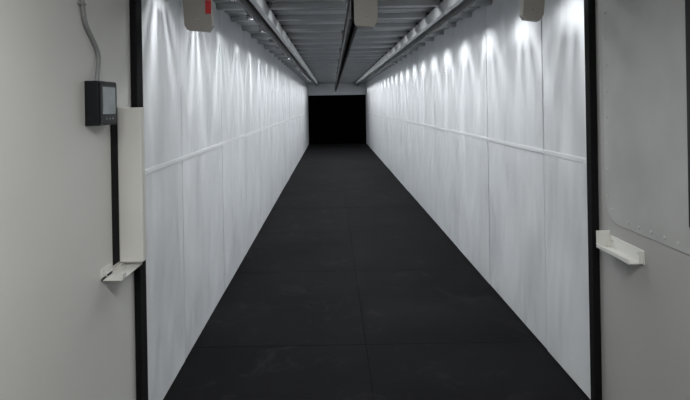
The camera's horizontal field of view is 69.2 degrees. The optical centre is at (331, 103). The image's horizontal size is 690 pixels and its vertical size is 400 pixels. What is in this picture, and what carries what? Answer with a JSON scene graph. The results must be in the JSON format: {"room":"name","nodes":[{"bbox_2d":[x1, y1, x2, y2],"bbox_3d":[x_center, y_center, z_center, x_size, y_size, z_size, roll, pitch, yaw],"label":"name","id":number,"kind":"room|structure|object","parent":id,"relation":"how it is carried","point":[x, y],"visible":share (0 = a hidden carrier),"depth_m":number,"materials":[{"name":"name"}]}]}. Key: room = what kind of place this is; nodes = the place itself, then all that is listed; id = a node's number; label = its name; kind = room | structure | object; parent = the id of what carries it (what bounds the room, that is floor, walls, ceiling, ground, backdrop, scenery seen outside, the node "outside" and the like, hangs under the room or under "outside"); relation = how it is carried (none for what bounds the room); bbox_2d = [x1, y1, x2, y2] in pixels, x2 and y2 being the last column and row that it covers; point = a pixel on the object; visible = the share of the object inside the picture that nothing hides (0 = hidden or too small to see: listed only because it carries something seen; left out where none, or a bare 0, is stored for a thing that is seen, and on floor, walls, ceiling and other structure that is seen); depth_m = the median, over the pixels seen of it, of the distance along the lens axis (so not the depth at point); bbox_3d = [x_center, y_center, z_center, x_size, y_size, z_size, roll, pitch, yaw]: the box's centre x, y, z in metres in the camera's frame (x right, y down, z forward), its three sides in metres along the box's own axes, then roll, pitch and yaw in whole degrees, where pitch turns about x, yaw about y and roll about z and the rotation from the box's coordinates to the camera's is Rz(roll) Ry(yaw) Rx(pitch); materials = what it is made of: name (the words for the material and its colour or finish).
{"room":"indoor shooting range","nodes":[
{"label":"indoor shooting range","id":0,"kind":"room"},
{"bbox_2d":[0,0,308,399],"bbox_3d":[-1.022,0.402,9.500,0.128,2.509,22.000,-1,0,0],"label":"wall","id":1,"kind":"structure","parent":0,"point":[66,333],"depth_m":2.27,"materials":[{"name":"beige paint"}]},
{"bbox_2d":[79,0,100,80],"bbox_3d":[-0.963,-0.374,1.945,0.026,0.570,0.252,-1,0,0],"label":"cable conduit","id":2,"kind":"object","parent":1,"relation":"attached to","point":[82,7],"visible":0.98,"depth_m":2.01,"materials":[{"name":"grey plastic"}]},
{"bbox_2d":[84,81,116,125],"bbox_3d":[-0.943,-0.003,2.047,0.060,0.178,0.165,-1,0,0],"label":"housing","id":3,"kind":"object","parent":1,"relation":"attached to","point":[94,116],"visible":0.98,"depth_m":1.97,"materials":[{"name":"black plastic"}]},
{"bbox_2d":[102,87,115,113],"bbox_3d":[-0.912,-0.014,2.047,0.002,0.110,0.115,-1,0,0],"label":"screen","id":4,"kind":"object","parent":3,"relation":"attached to","point":[109,106],"visible":1,"depth_m":2.05,"materials":[{"name":"grey glass"}]},
{"bbox_2d":[101,262,141,281],"bbox_3d":[-0.916,0.713,2.192,0.088,0.050,0.235,-1,0,0],"label":"bracket","id":5,"kind":"object","parent":1,"relation":"attached to","point":[123,270],"visible":0.94,"depth_m":2.16,"materials":[{"name":"silver metal"}]},
{"bbox_2d":[110,107,146,264],"bbox_3d":[-0.910,0.364,2.243,0.112,0.697,0.105,-1,0,0],"label":"board","id":6,"kind":"object","parent":1,"relation":"attached to","point":[128,191],"visible":0.98,"depth_m":2.25,"materials":[{"name":"white plastic"}]},
{"bbox_2d":[129,0,147,399],"bbox_3d":[-1.011,0.402,2.460,0.150,2.509,0.080,-1,0,0],"label":"trim","id":7,"kind":"structure","parent":1,"relation":"attached to","point":[135,10],"depth_m":2.42,"materials":[{"name":"black metal"}]},
{"bbox_2d":[308,83,365,95],"bbox_3d":[0.192,-0.618,20.360,2.350,0.510,0.120,-1,0,0],"label":"wall","id":8,"kind":"structure","parent":0,"point":[343,88],"depth_m":20.30,"materials":[{"name":"white paint"}]},
{"bbox_2d":[308,95,365,143],"bbox_3d":[0.214,0.634,20.445,2.350,1.996,0.090,-1,0,0],"label":"doorway","id":9,"kind":"object","parent":8,"relation":"hanging from","point":[333,119],"visible":0.98,"depth_m":20.40,"materials":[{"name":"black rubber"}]},
{"bbox_2d":[212,0,491,83],"bbox_3d":[0.187,-0.881,9.500,2.590,0.105,22.000,-1,0,0],"label":"ceiling","id":10,"kind":"structure","parent":0,"point":[315,27],"depth_m":5.92,"materials":[{"name":"grey metal"}]},
{"bbox_2d":[182,0,213,31],"bbox_3d":[-0.723,-0.618,2.625,0.195,0.480,0.090,-1,0,0],"label":"bracket","id":11,"kind":"object","parent":10,"relation":"hanging from","point":[198,14],"visible":1,"depth_m":2.60,"materials":[{"name":"grey metal"}]},
{"bbox_2d":[228,0,313,84],"bbox_3d":[-0.707,-0.798,11.010,0.084,0.120,16.480,-1,0,0],"label":"lamps","id":12,"kind":"object","parent":10,"relation":"attached to","point":[247,18],"visible":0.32,"depth_m":5.90,"materials":[{"name":"metal"}]},
{"bbox_2d":[236,0,318,86],"bbox_3d":[-0.596,-0.779,11.600,0.120,0.161,17.400,-1,0,0],"label":"ceiling track","id":13,"kind":"object","parent":10,"relation":"attached to","point":[259,11],"depth_m":4.99,"materials":[{"name":"grey metal"}]},
{"bbox_2d":[335,0,356,89],"bbox_3d":[0.128,-0.678,11.450,0.060,0.388,17.100,-1,0,0],"label":"rail","id":14,"kind":"object","parent":10,"relation":"hanging from","point":[349,31],"visible":0.86,"depth_m":4.07,"materials":[{"name":"metal"}]},
{"bbox_2d":[354,0,377,28],"bbox_3d":[0.174,-0.636,2.625,0.160,0.475,0.090,-1,0,0],"label":"bracket","id":15,"kind":"object","parent":10,"relation":"hanging from","point":[365,11],"visible":1,"depth_m":2.60,"materials":[{"name":"grey metal"}]},
{"bbox_2d":[355,0,478,85],"bbox_3d":[0.974,-0.807,11.600,0.120,0.161,17.400,-1,0,0],"label":"ceiling track","id":16,"kind":"object","parent":10,"relation":"attached to","point":[447,10],"depth_m":5.17,"materials":[{"name":"grey metal"}]},
{"bbox_2d":[519,0,544,21],"bbox_3d":[1.074,-0.661,2.625,0.170,0.455,0.090,-1,0,0],"label":"bracket","id":17,"kind":"object","parent":10,"relation":"hanging from","point":[530,10],"visible":1,"depth_m":2.60,"materials":[{"name":"grey metal"}]},
{"bbox_2d":[163,144,589,399],"bbox_3d":[0.232,1.675,9.500,2.550,0.080,22.000,-1,0,0],"label":"floor","id":18,"kind":"structure","parent":0,"point":[348,288],"depth_m":3.89,"materials":[{"name":"black rubber"}]},
{"bbox_2d":[366,0,689,399],"bbox_3d":[1.440,0.359,9.500,0.128,2.509,22.000,-1,0,0],"label":"wall","id":19,"kind":"structure","parent":0,"point":[483,124],"depth_m":3.44,"materials":[{"name":"grey paint"}]},
{"bbox_2d":[584,0,601,399],"bbox_3d":[1.427,0.360,2.625,0.156,2.509,0.050,-1,0,0],"label":"trim","id":20,"kind":"structure","parent":19,"relation":"attached to","point":[589,5],"depth_m":2.60,"materials":[{"name":"black metal"}]},
{"bbox_2d":[596,230,644,264],"bbox_3d":[1.355,0.674,2.365,0.070,0.085,0.290,-1,0,0],"label":"bracket","id":21,"kind":"object","parent":19,"relation":"attached to","point":[627,253],"visible":1,"depth_m":2.38,"materials":[{"name":"white metal"}]},
{"bbox_2d":[602,0,689,254],"bbox_3d":[1.369,-0.154,1.865,0.014,1.480,1.330,-1,0,0],"label":"wall plate","id":22,"kind":"object","parent":19,"relation":"attached to","point":[646,43],"visible":1,"depth_m":2.17,"materials":[{"name":"metal"}]}
]}

